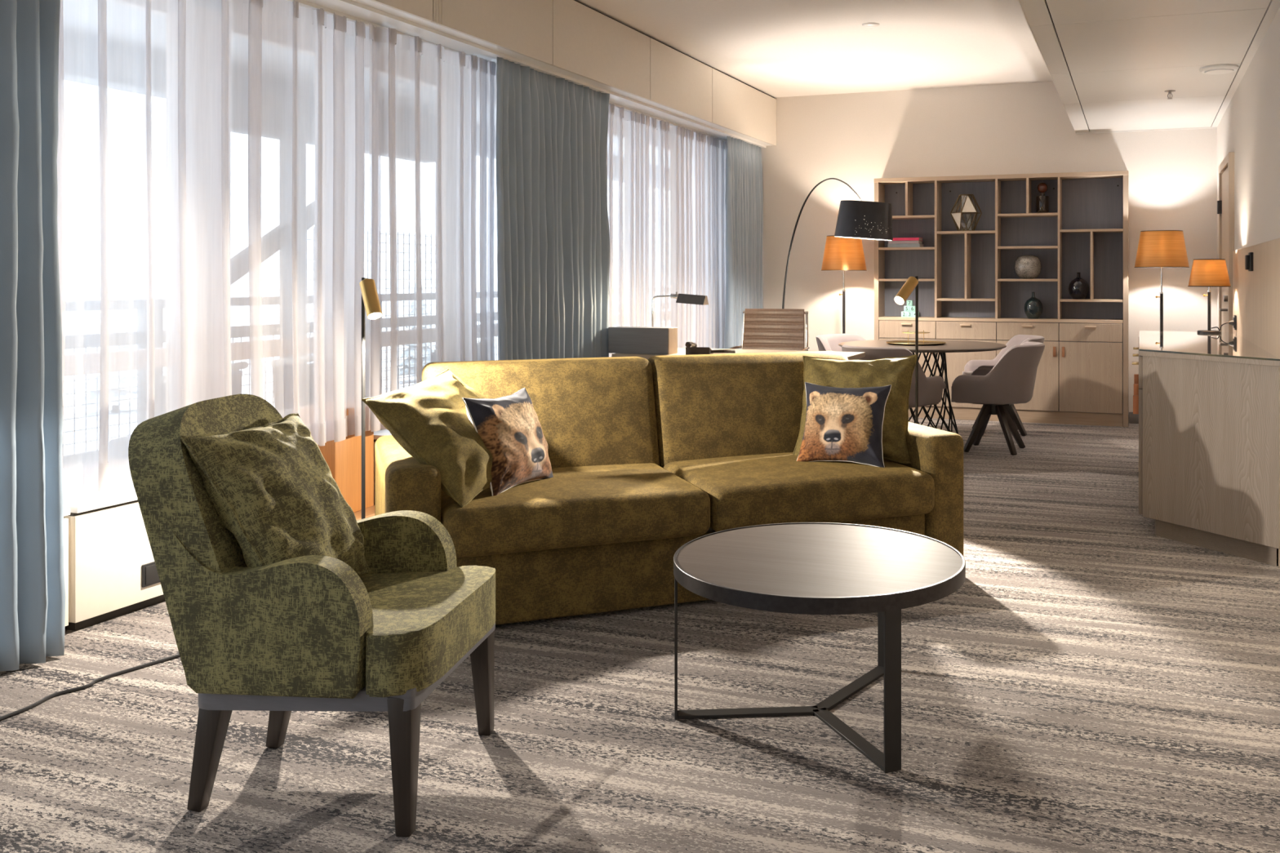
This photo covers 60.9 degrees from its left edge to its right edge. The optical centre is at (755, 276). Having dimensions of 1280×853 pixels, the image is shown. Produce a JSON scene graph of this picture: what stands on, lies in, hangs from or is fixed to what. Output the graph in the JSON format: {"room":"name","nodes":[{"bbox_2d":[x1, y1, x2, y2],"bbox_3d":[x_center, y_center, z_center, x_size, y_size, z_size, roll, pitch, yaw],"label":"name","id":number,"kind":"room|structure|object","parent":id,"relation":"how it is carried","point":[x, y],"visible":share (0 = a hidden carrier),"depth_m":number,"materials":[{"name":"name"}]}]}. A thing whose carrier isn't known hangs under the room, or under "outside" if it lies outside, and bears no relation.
{"room":"hotel room","nodes":[
{"label":"hotel room","id":0,"kind":"room"},
{"bbox_2d":[0,417,1279,852],"bbox_3d":[-0.366,1.275,3.944,4.830,0.050,12.588,0,0,20],"label":"floor","id":1,"kind":"structure","parent":0,"point":[1094,681],"depth_m":2.97,"materials":[{"name":"carpet"}]},
{"bbox_2d":[63,507,70,626],"bbox_3d":[-2.882,1.026,2.687,0.250,0.447,2.335,0,0,20],"label":"radiator cover","id":2,"kind":"object","parent":1,"relation":"on","point":[66,511],"visible":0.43,"depth_m":3.74,"materials":[{"name":"beige paint"}]},
{"bbox_2d":[0,653,179,720],"bbox_3d":[-1.994,1.244,3.288,0.112,0.011,1.763,0,0,26],"label":"power cable","id":3,"kind":"object","parent":1,"relation":"on","point":[91,683],"visible":0.7,"depth_m":3.28,"materials":[{"name":"black plastic"}]},
{"bbox_2d":[63,484,164,631],"bbox_3d":[-2.345,1.026,4.199,0.250,0.447,0.825,0,0,20],"label":"radiator cover","id":4,"kind":"object","parent":1,"relation":"on","point":[109,545],"visible":0.34,"depth_m":3.90,"materials":[{"name":"beige paint"}]},
{"bbox_2d":[142,561,159,587],"bbox_3d":[-2.259,1.115,4.076,0.013,0.084,0.120,0,0,20],"label":"wall socket","id":5,"kind":"object","parent":4,"relation":"attached to","point":[149,572],"visible":0.52,"depth_m":4.04,"materials":[{"name":"black plastic"}]},
{"bbox_2d":[128,394,495,836],"bbox_3d":[-1.099,0.780,2.715,0.778,0.947,0.592,0,0,5],"label":"armchair","id":6,"kind":"object","parent":1,"relation":"on","point":[311,633],"visible":0.92,"depth_m":2.49,"materials":[{"name":"green fabric"}]},
{"bbox_2d":[178,413,370,574],"bbox_3d":[-1.173,0.575,2.717,0.298,0.416,0.466,0,0,6],"label":"cushion","id":7,"kind":"object","parent":6,"relation":"on","point":[271,486],"visible":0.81,"depth_m":2.60,"materials":[{"name":"green fabric"}]},
{"bbox_2d":[358,565,495,697],"bbox_3d":[-0.987,0.871,2.705,0.552,0.161,0.589,0,0,5],"label":"seat cushion","id":8,"kind":"object","parent":6,"relation":"on","point":[425,621],"depth_m":2.56,"materials":[{"name":"green fabric"}]},
{"bbox_2d":[354,504,374,520],"bbox_3d":[-2.202,1.200,5.080,0.550,0.100,0.900,0,0,20],"label":"trim","id":9,"kind":"structure","parent":1,"relation":"on","point":[370,511],"depth_m":5.26,"materials":[{"name":"orange wood"}]},
{"bbox_2d":[317,408,361,512],"bbox_3d":[-2.087,0.890,5.267,0.260,0.520,0.190,0,0,20],"label":"trim","id":10,"kind":"structure","parent":9,"relation":"on","point":[343,458],"depth_m":5.22,"materials":[{"name":"orange wood"}]},
{"bbox_2d":[360,430,373,509],"bbox_3d":[-2.047,0.890,5.412,0.240,0.520,0.110,0,0,20],"label":"trim","id":11,"kind":"structure","parent":9,"relation":"on","point":[369,436],"depth_m":5.39,"materials":[{"name":"orange wood"}]},
{"bbox_2d":[359,277,382,519],"bbox_3d":[-1.508,0.626,4.160,0.243,1.247,0.240,0,0,20],"label":"reading lamp","id":12,"kind":"object","parent":1,"relation":"on","point":[370,299],"visible":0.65,"depth_m":4.15,"materials":[{"name":"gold metal"}]},
{"bbox_2d":[373,429,391,504],"bbox_3d":[-1.077,1.026,7.769,0.250,0.447,4.880,0,0,20],"label":"radiator cover","id":13,"kind":"object","parent":1,"relation":"on","point":[377,434],"visible":0.02,"depth_m":5.49,"materials":[{"name":"beige paint"}]},
{"bbox_2d":[374,351,963,625],"bbox_3d":[-0.336,0.802,4.456,2.290,0.895,0.985,0,0,-22],"label":"sofa","id":14,"kind":"object","parent":1,"relation":"on","point":[655,455],"visible":0.68,"depth_m":4.30,"materials":[{"name":"green fabric"}]},
{"bbox_2d":[361,368,493,507],"bbox_3d":[-1.111,0.578,3.994,0.390,0.430,0.562,0,0,17],"label":"cushion","id":15,"kind":"object","parent":14,"relation":"on","point":[428,419],"visible":0.72,"depth_m":3.81,"materials":[{"name":"green fabric"}]},
{"bbox_2d":[462,387,553,496],"bbox_3d":[-0.924,0.618,4.074,0.207,0.358,0.387,0,0,25],"label":"cushion","id":16,"kind":"object","parent":14,"relation":"on","point":[509,427],"visible":0.99,"depth_m":3.98,"materials":[{"name":"fabric"}]},
{"bbox_2d":[422,356,659,467],"bbox_3d":[-0.896,0.605,4.559,0.964,0.500,0.293,0,0,-22],"label":"cushion","id":17,"kind":"object","parent":14,"relation":"on","point":[590,411],"depth_m":4.54,"materials":[{"name":"green fabric"}]},
{"bbox_2d":[440,462,710,558],"bbox_3d":[-0.738,0.871,4.167,0.958,0.182,0.750,0,0,-22],"label":"seat cushion","id":18,"kind":"object","parent":14,"relation":"on","point":[584,504],"depth_m":3.87,"materials":[{"name":"green fabric"}]},
{"bbox_2d":[648,351,848,467],"bbox_3d":[-0.003,0.605,4.918,0.964,0.500,0.293,0,0,-22],"label":"cushion","id":19,"kind":"object","parent":14,"relation":"on","point":[705,406],"depth_m":4.78,"materials":[{"name":"green fabric"}]},
{"bbox_2d":[662,452,934,532],"bbox_3d":[0.155,0.871,4.527,0.958,0.182,0.750,0,0,-22],"label":"seat cushion","id":20,"kind":"object","parent":14,"relation":"on","point":[742,489],"depth_m":4.25,"materials":[{"name":"green fabric"}]},
{"bbox_2d":[796,382,891,467],"bbox_3d":[0.374,0.627,4.587,0.382,0.334,0.208,0,0,18],"label":"cushion","id":21,"kind":"object","parent":14,"relation":"on","point":[842,424],"visible":1,"depth_m":4.53,"materials":[{"name":"fabric"}]},
{"bbox_2d":[792,354,916,463],"bbox_3d":[0.438,0.575,4.757,0.524,0.464,0.291,0,0,15],"label":"cushion","id":22,"kind":"object","parent":14,"relation":"on","point":[897,372],"visible":0.59,"depth_m":4.72,"materials":[{"name":"green fabric"}]},
{"bbox_2d":[611,347,865,359],"bbox_3d":[-0.102,0.879,7.211,1.540,0.742,0.722,0,0,20],"label":"desk","id":23,"kind":"object","parent":1,"relation":"on","point":[681,351],"visible":0.05,"depth_m":7.20,"materials":[{"name":"brown wood"}]},
{"bbox_2d":[608,326,677,354],"bbox_3d":[-0.749,0.422,7.196,0.441,0.172,0.140,0,0,20],"label":"box","id":24,"kind":"object","parent":23,"relation":"on","point":[621,340],"visible":1,"depth_m":7.13,"materials":[{"name":"grey wood"}]},
{"bbox_2d":[651,291,708,327],"bbox_3d":[-0.561,0.305,7.416,0.488,0.406,0.170,0,0,20],"label":"desk lamp","id":25,"kind":"object","parent":23,"relation":"on","point":[681,298],"visible":0.78,"depth_m":7.35,"materials":[{"name":"metal"}]},
{"bbox_2d":[670,291,678,298],"bbox_3d":[-0.544,0.127,7.409,0.077,0.050,0.033,0,0,20],"label":"socket","id":26,"kind":"object","parent":25,"relation":"attached to","point":[675,295],"depth_m":7.40,"materials":[{"name":"silver metal"}]},
{"bbox_2d":[684,341,735,354],"bbox_3d":[-0.290,0.465,7.154,0.322,0.086,0.239,0,0,5],"label":"telephone","id":27,"kind":"object","parent":23,"relation":"on","point":[694,349],"visible":1,"depth_m":7.07,"materials":[{"name":"brown plastic"}]},
{"bbox_2d":[729,308,809,351],"bbox_3d":[0.077,0.750,8.165,0.631,1.000,0.624,0,0,16],"label":"office chair","id":28,"kind":"object","parent":1,"relation":"on","point":[768,329],"visible":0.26,"depth_m":8.43,"materials":[{"name":"brown leather"}]},
{"bbox_2d":[673,522,965,773],"bbox_3d":[0.181,1.025,3.103,0.830,0.450,0.830,0,0,20],"label":"coffee table","id":29,"kind":"object","parent":1,"relation":"on","point":[806,568],"visible":1,"depth_m":2.97,"materials":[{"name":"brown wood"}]},
{"bbox_2d":[782,177,893,308],"bbox_3d":[0.542,0.236,8.492,1.069,2.027,0.464,0,0,8],"label":"lamp","id":30,"kind":"object","parent":1,"relation":"on","point":[862,220],"visible":0.77,"depth_m":8.28,"materials":[{"name":"black metal"}]},
{"bbox_2d":[815,333,866,351],"bbox_3d":[0.800,0.866,8.776,0.617,0.783,0.624,0,0,42],"label":"tub chair","id":31,"kind":"object","parent":1,"relation":"on","point":[825,342],"visible":0.07,"depth_m":8.95,"materials":[{"name":"grey fabric"}]},
{"bbox_2d":[821,235,866,333],"bbox_3d":[0.791,0.442,9.652,0.408,1.616,0.408,0,0,20],"label":"floor lamp","id":32,"kind":"object","parent":1,"relation":"on","point":[840,254],"visible":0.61,"depth_m":9.51,"materials":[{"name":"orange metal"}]},
{"bbox_2d":[841,344,946,408],"bbox_3d":[0.914,0.866,7.557,0.624,0.783,0.617,0,0,42],"label":"tub chair","id":33,"kind":"object","parent":1,"relation":"on","point":[930,388],"visible":0.33,"depth_m":7.35,"materials":[{"name":"grey fabric"}]},
{"bbox_2d":[893,275,918,423],"bbox_3d":[0.812,0.623,5.470,0.240,1.254,0.288,0,0,20],"label":"reading lamp","id":34,"kind":"object","parent":1,"relation":"on","point":[912,282],"visible":0.64,"depth_m":5.49,"materials":[{"name":"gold metal"}]},
{"bbox_2d":[838,339,1006,434],"bbox_3d":[1.258,0.881,8.181,1.255,0.743,1.255,0,0,44],"label":"dining table","id":35,"kind":"object","parent":1,"relation":"on","point":[950,346],"visible":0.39,"depth_m":8.04,"materials":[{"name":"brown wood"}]},
{"bbox_2d":[886,329,946,346],"bbox_3d":[1.218,0.457,8.195,0.454,0.105,0.454,0,0,20],"label":"tray","id":36,"kind":"object","parent":35,"relation":"on","point":[921,343],"visible":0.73,"depth_m":8.22,"materials":[{"name":"gold metal"}]},
{"bbox_2d":[951,341,1044,455],"bbox_3d":[1.768,0.866,7.784,0.617,0.783,0.624,0,0,24],"label":"tub chair","id":37,"kind":"object","parent":1,"relation":"on","point":[1011,380],"visible":1,"depth_m":7.57,"materials":[{"name":"fabric"}]},
{"bbox_2d":[874,170,1128,426],"bbox_3d":[2.123,0.183,9.454,2.162,2.134,0.291,0,0,20],"label":"bookcase","id":38,"kind":"object","parent":1,"relation":"on","point":[970,288],"visible":0.85,"depth_m":9.42,"materials":[{"name":"brown wood"}]},
{"bbox_2d":[901,311,906,317],"bbox_3d":[1.337,0.336,9.691,0.050,0.050,0.051,0,0,20],"label":"block","id":39,"kind":"object","parent":38,"relation":"on","point":[904,314],"visible":1,"depth_m":9.67,"materials":[{"name":"green wood"}]},
{"bbox_2d":[903,306,909,311],"bbox_3d":[1.361,0.285,9.682,0.050,0.050,0.051,0,0,20],"label":"block","id":40,"kind":"object","parent":39,"relation":"on","point":[906,308],"visible":1,"depth_m":9.66,"materials":[{"name":"green ceramic"}]},
{"bbox_2d":[906,300,913,306],"bbox_3d":[1.385,0.235,9.674,0.050,0.050,0.051,0,0,20],"label":"block","id":41,"kind":"object","parent":40,"relation":"on","point":[909,303],"visible":1,"depth_m":9.65,"materials":[{"name":"green ceramic"}]},
{"bbox_2d":[887,243,923,247],"bbox_3d":[1.357,-0.281,9.737,0.290,0.032,0.200,0,0,20],"label":"book","id":42,"kind":"object","parent":38,"relation":"on","point":[903,245],"visible":0.92,"depth_m":9.64,"materials":[{"name":"paper"}]},
{"bbox_2d":[888,240,922,244],"bbox_3d":[1.354,-0.310,9.736,0.275,0.027,0.185,0,0,20],"label":"book","id":43,"kind":"object","parent":42,"relation":"on","point":[889,242],"visible":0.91,"depth_m":9.66,"materials":[{"name":"paper"}]},
{"bbox_2d":[893,237,922,240],"bbox_3d":[1.359,-0.338,9.732,0.267,0.026,0.188,0,0,20],"label":"book","id":44,"kind":"object","parent":43,"relation":"on","point":[894,238],"visible":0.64,"depth_m":9.64,"materials":[{"name":"paper"}]},
{"bbox_2d":[906,311,912,317],"bbox_3d":[1.385,0.336,9.674,0.050,0.050,0.051,0,0,20],"label":"block","id":45,"kind":"object","parent":38,"relation":"on","point":[909,314],"visible":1,"depth_m":9.65,"materials":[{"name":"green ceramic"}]},
{"bbox_2d":[909,306,915,311],"bbox_3d":[1.409,0.285,9.665,0.050,0.050,0.051,0,0,20],"label":"block","id":46,"kind":"object","parent":45,"relation":"on","point":[912,308],"visible":0.96,"depth_m":9.64,"materials":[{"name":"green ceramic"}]},
{"bbox_2d":[950,194,982,231],"bbox_3d":[1.863,-0.566,9.547,0.267,0.325,0.234,0,0,20],"label":"terrarium","id":47,"kind":"object","parent":38,"relation":"on","point":[968,207],"visible":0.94,"depth_m":9.50,"materials":[{"name":"gold metal"}]},
{"bbox_2d":[1014,255,1041,279],"bbox_3d":[2.364,-0.085,9.369,0.230,0.203,0.230,0,0,20],"label":"round vase","id":48,"kind":"object","parent":38,"relation":"on","point":[1026,267],"visible":1,"depth_m":9.29,"materials":[{"name":"grey ceramic"}]},
{"bbox_2d":[1023,292,1042,318],"bbox_3d":[2.407,0.245,9.354,0.158,0.230,0.158,0,0,20],"label":"bottle vase","id":49,"kind":"object","parent":38,"relation":"on","point":[1033,308],"visible":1,"depth_m":9.30,"materials":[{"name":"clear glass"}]},
{"bbox_2d":[1035,182,1048,213],"bbox_3d":[2.480,-0.680,9.328,0.105,0.268,0.105,0,0,20],"label":"bottle","id":50,"kind":"object","parent":38,"relation":"on","point":[1042,201],"visible":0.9,"depth_m":9.29,"materials":[{"name":"brown glass"}]},
{"bbox_2d":[1068,272,1088,298],"bbox_3d":[2.761,0.075,9.228,0.166,0.228,0.166,0,0,20],"label":"bottle vase","id":51,"kind":"object","parent":38,"relation":"on","point":[1078,287],"visible":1,"depth_m":9.17,"materials":[{"name":"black glass"}]},
{"bbox_2d":[962,334,1044,435],"bbox_3d":[2.003,0.866,8.673,0.617,0.783,0.624,0,0,4],"label":"tub chair","id":52,"kind":"object","parent":1,"relation":"on","point":[1018,340],"visible":0.18,"depth_m":8.83,"materials":[{"name":"grey fabric"}]},
{"bbox_2d":[1133,230,1189,331],"bbox_3d":[3.288,0.440,8.744,0.418,1.621,0.418,0,0,20],"label":"floor lamp","id":53,"kind":"object","parent":1,"relation":"on","point":[1161,249],"visible":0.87,"depth_m":8.59,"materials":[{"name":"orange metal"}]},
{"bbox_2d":[1132,330,1279,566],"bbox_3d":[2.349,0.800,5.818,0.600,0.900,2.373,0,0,20],"label":"sideboard","id":54,"kind":"object","parent":1,"relation":"on","point":[1206,405],"visible":1,"depth_m":4.95,"materials":[{"name":"grey wood"}]},
{"bbox_2d":[1187,258,1231,333],"bbox_3d":[2.832,0.119,6.741,0.248,0.461,0.248,0,0,20],"label":"table lamp","id":55,"kind":"object","parent":54,"relation":"on","point":[1209,273],"visible":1,"depth_m":6.66,"materials":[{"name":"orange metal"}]},
{"bbox_2d":[1211,320,1233,330],"bbox_3d":[2.914,0.301,6.726,0.138,0.074,0.041,0,0,31],"label":"cable","id":56,"kind":"object","parent":55,"relation":"attached to","point":[1230,322],"visible":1,"depth_m":6.71,"materials":[{"name":"black plastic"}]},
{"bbox_2d":[575,0,1053,97],"bbox_3d":[-0.366,-1.740,3.944,4.830,0.060,12.588,0,0,20],"label":"ceiling","id":57,"kind":"structure","parent":0,"point":[777,48],"depth_m":7.79,"materials":[{"name":"paint"}]},
{"bbox_2d":[370,0,432,21],"bbox_3d":[-1.788,-1.471,4.722,0.020,0.442,1.197,0,0,20],"label":"trim","id":58,"kind":"structure","parent":57,"relation":"attached to","point":[422,9],"depth_m":5.15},
{"bbox_2d":[430,0,435,22],"bbox_3d":[-1.582,-1.471,5.302,0.020,0.442,0.015,0,0,20],"label":"trim","id":59,"kind":"structure","parent":57,"relation":"attached to","point":[433,1],"depth_m":5.30,"materials":[{"name":"beige wood"}]},
{"bbox_2d":[433,0,438,23],"bbox_3d":[-1.575,-1.471,5.322,0.020,0.442,0.020,0,0,20],"label":"trim","id":60,"kind":"structure","parent":57,"relation":"attached to","point":[437,1],"depth_m":5.32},
{"bbox_2d":[436,0,441,24],"bbox_3d":[-1.567,-1.471,5.344,0.020,0.442,0.018,0,0,20],"label":"trim","id":61,"kind":"structure","parent":57,"relation":"attached to","point":[439,1],"depth_m":5.34,"materials":[{"name":"beige wood"}]},
{"bbox_2d":[439,0,552,64],"bbox_3d":[-1.383,-1.471,5.861,0.020,0.442,1.073,0,0,20],"label":"wall panel","id":62,"kind":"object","parent":57,"relation":"attached to","point":[522,27],"depth_m":5.92,"materials":[{"name":"beige wood"}]},
{"bbox_2d":[550,0,649,100],"bbox_3d":[-0.977,-1.471,7.005,0.020,0.442,1.339,0,0,20],"label":"wall panel","id":63,"kind":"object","parent":57,"relation":"attached to","point":[588,43],"depth_m":6.92,"materials":[{"name":"beige wood"}]},
{"bbox_2d":[648,37,711,122],"bbox_3d":[-0.555,-1.471,8.194,0.020,0.442,1.171,0,0,20],"label":"wall panel","id":64,"kind":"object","parent":57,"relation":"attached to","point":[678,82],"depth_m":8.12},
{"bbox_2d":[862,22,879,27],"bbox_3d":[0.781,-1.704,7.315,0.120,0.012,0.120,0,0,20],"label":"smoke detector","id":65,"kind":"object","parent":57,"relation":"attached to","point":[869,24],"visible":1,"depth_m":7.29,"materials":[{"name":"white paint"}]},
{"bbox_2d":[761,81,1217,412],"bbox_3d":[1.720,-0.235,9.819,4.830,3.070,0.120,0,0,20],"label":"wall","id":66,"kind":"structure","parent":0,"point":[856,140],"depth_m":9.73,"materials":[{"name":"paint"}]},
{"bbox_2d":[574,0,773,97],"bbox_3d":[-1.934,-1.480,4.490,0.100,0.451,12.368,0,0,20],"label":"trim","id":67,"kind":"structure","parent":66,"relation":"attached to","point":[575,0],"depth_m":7.93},
{"bbox_2d":[711,67,776,145],"bbox_3d":[-0.082,-1.471,9.524,0.020,0.442,1.638,0,0,20],"label":"trim","id":68,"kind":"structure","parent":66,"relation":"attached to","point":[738,107],"depth_m":9.41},
{"bbox_2d":[1017,0,1075,132],"bbox_3d":[0.714,-1.479,3.550,0.006,0.462,12.368,0,0,20],"label":"trim","id":69,"kind":"structure","parent":66,"relation":"attached to","point":[1017,0],"depth_m":6.10,"materials":[{"name":"white paint"}]},
{"bbox_2d":[1063,102,1089,132],"bbox_3d":[2.555,-1.256,8.568,0.111,0.012,1.674,0,0,20],"label":"trim","id":70,"kind":"structure","parent":66,"relation":"attached to","point":[1074,110],"depth_m":8.46,"materials":[{"name":"white paint"}]},
{"bbox_2d":[1128,412,1138,423],"bbox_3d":[2.000,1.202,9.647,3.911,0.095,0.016,0,0,20],"label":"baseboard","id":71,"kind":"structure","parent":66,"relation":"attached to","point":[1133,418],"depth_m":9.20,"materials":[{"name":"brown wood"}]},
{"bbox_2d":[1075,126,1217,133],"bbox_3d":[3.311,-1.245,9.179,1.126,0.014,0.020,0,0,20],"label":"trim","id":72,"kind":"structure","parent":66,"relation":"attached to","point":[1207,127],"depth_m":9.17,"materials":[{"name":"white paint"}]},
{"bbox_2d":[1044,0,1089,130],"bbox_3d":[1.246,-1.491,3.361,1.123,0.458,12.368,0,0,20],"label":"ceiling","id":73,"kind":"structure","parent":0,"point":[1045,0],"depth_m":6.18,"materials":[{"name":"white paint"}]},
{"bbox_2d":[1018,0,1052,26],"bbox_3d":[1.199,-1.256,4.748,0.111,0.012,1.306,0,0,20],"label":"trim","id":74,"kind":"structure","parent":73,"relation":"attached to","point":[1036,11],"depth_m":5.09,"materials":[{"name":"white paint"}]},
{"bbox_2d":[1030,22,1069,74],"bbox_3d":[1.647,-1.256,6.010,0.111,0.012,1.366,0,0,20],"label":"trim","id":75,"kind":"structure","parent":73,"relation":"attached to","point":[1046,36],"depth_m":5.89,"materials":[{"name":"white paint"}]},
{"bbox_2d":[1051,73,1079,103],"bbox_3d":[2.075,-1.256,7.217,0.111,0.012,1.186,0,0,20],"label":"trim","id":76,"kind":"structure","parent":73,"relation":"attached to","point":[1064,85],"depth_m":7.14,"materials":[{"name":"white paint"}]},
{"bbox_2d":[1080,94,1226,132],"bbox_3d":[3.067,-1.256,8.386,0.960,0.012,1.674,0,0,20],"label":"ceiling","id":77,"kind":"structure","parent":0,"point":[1197,111],"depth_m":8.24,"materials":[{"name":"white paint"}]},
{"bbox_2d":[1071,62,1240,102],"bbox_3d":[2.587,-1.256,7.035,0.960,0.012,1.186,0,0,20],"label":"ceiling","id":78,"kind":"structure","parent":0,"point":[1187,81],"depth_m":7.02,"materials":[{"name":"white paint"}]},
{"bbox_2d":[1045,0,1271,23],"bbox_3d":[1.710,-1.256,4.566,0.960,0.012,1.306,0,0,20],"label":"ceiling","id":79,"kind":"structure","parent":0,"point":[1061,11],"depth_m":5.00,"materials":[{"name":"white paint"}]},
{"bbox_2d":[1053,7,1267,73],"bbox_3d":[2.158,-1.256,5.829,0.960,0.012,1.366,0,0,20],"label":"ceiling","id":80,"kind":"structure","parent":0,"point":[1216,37],"depth_m":5.71,"materials":[{"name":"white paint"}]},
{"bbox_2d":[1164,89,1175,99],"bbox_3d":[2.786,-1.224,7.259,0.072,0.056,0.072,0,0,20],"label":"sprinkler","id":81,"kind":"object","parent":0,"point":[1169,91],"visible":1,"depth_m":7.25,"materials":[{"name":"metal"}]},
{"bbox_2d":[1200,63,1238,74],"bbox_3d":[2.767,-1.233,6.446,0.214,0.034,0.214,0,0,20],"label":"air vent","id":82,"kind":"object","parent":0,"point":[1221,68],"visible":1,"depth_m":6.39,"materials":[{"name":"white paint"}]},
{"bbox_2d":[1217,6,1279,330],"bbox_3d":[1.845,-0.235,3.159,0.140,3.070,12.588,0,0,20],"label":"wall","id":83,"kind":"structure","parent":0,"point":[1249,127],"depth_m":5.95,"materials":[{"name":"paint"}]},
{"bbox_2d":[1217,151,1234,332],"bbox_3d":[3.389,0.200,7.819,0.092,2.100,0.995,0,0,20],"label":"door","id":84,"kind":"structure","parent":83,"relation":"in","point":[1225,204],"depth_m":7.68,"materials":[{"name":"brown wood"}]},
{"bbox_2d":[1232,315,1236,329],"bbox_3d":[2.970,0.283,6.692,0.016,0.090,0.090,0,0,20],"label":"wall socket","id":85,"kind":"object","parent":83,"relation":"attached to","point":[1234,318],"visible":1,"depth_m":6.66,"materials":[{"name":"black plastic"}]},
{"bbox_2d":[1211,0,1279,127],"bbox_3d":[1.754,-1.254,3.180,0.044,0.016,12.368,0,0,20],"label":"trim","id":86,"kind":"structure","parent":83,"relation":"attached to","point":[1274,5],"depth_m":6.07,"materials":[{"name":"white paint"}]},
{"bbox_2d":[1244,252,1253,271],"bbox_3d":[2.624,-0.080,5.743,0.032,0.100,0.110,0,0,20],"label":"light switch","id":87,"kind":"object","parent":83,"relation":"attached to","point":[1248,258],"visible":1,"depth_m":5.71,"materials":[{"name":"black plastic"}]},
{"bbox_2d":[1232,238,1279,568],"bbox_3d":[1.385,0.541,2.140,0.044,1.417,10.160,0,0,20],"label":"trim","id":88,"kind":"structure","parent":83,"relation":"attached to","point":[1256,292],"depth_m":5.41,"materials":[{"name":"brown wood"}]},
{"bbox_3d":[-2.476,-0.230,4.683,0.360,2.960,12.568,0,0,20],"label":"wall","id":89,"kind":"structure","parent":0,"visible":0},
{"bbox_2d":[0,0,66,671],"bbox_3d":[-2.482,0.000,3.059,0.128,2.476,1.107,0,0,20],"label":"curtain","id":90,"kind":"object","parent":89,"relation":"hanging from","point":[33,597],"visible":1,"depth_m":3.46,"materials":[{"name":"fabric"}]},
{"bbox_2d":[57,0,380,495],"bbox_3d":[-2.240,-0.223,4.398,0.088,2.034,2.111,0,0,20],"label":"sheer curtain","id":91,"kind":"object","parent":89,"relation":"hanging from","point":[213,156],"visible":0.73,"depth_m":4.43,"materials":[{"name":"white fabric"}]},
{"bbox_2d":[368,23,499,431],"bbox_3d":[-1.663,-0.225,5.869,0.085,2.030,1.262,0,0,20],"label":"sheer curtain","id":92,"kind":"object","parent":89,"relation":"hanging from","point":[437,104],"visible":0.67,"depth_m":5.75,"materials":[{"name":"white fabric"}]},
{"bbox_2d":[287,0,772,147],"bbox_3d":[-2.099,-1.244,4.549,0.280,0.018,12.368,0,0,20],"label":"trim","id":93,"kind":"structure","parent":89,"relation":"attached to","point":[350,4],"depth_m":5.88,"materials":[{"name":"white paint"}]},
{"bbox_2d":[496,57,609,359],"bbox_3d":[-1.226,0.000,6.691,0.125,2.476,1.344,0,0,20],"label":"curtain","id":94,"kind":"object","parent":89,"relation":"hanging from","point":[553,233],"visible":0.62,"depth_m":6.56,"materials":[{"name":"grey fabric"}]},
{"bbox_2d":[606,103,727,356],"bbox_3d":[-0.693,-0.223,8.759,0.092,2.034,2.849,0,0,20],"label":"sheer curtain","id":95,"kind":"object","parent":89,"relation":"hanging from","point":[666,183],"visible":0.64,"depth_m":8.61,"materials":[{"name":"white fabric"}]},
{"bbox_2d":[724,135,763,349],"bbox_3d":[-0.096,0.000,9.896,0.116,2.476,0.928,0,0,20],"label":"curtain","id":96,"kind":"object","parent":89,"relation":"hanging from","point":[744,189],"visible":0.65,"depth_m":9.75,"materials":[{"name":"grey fabric"}]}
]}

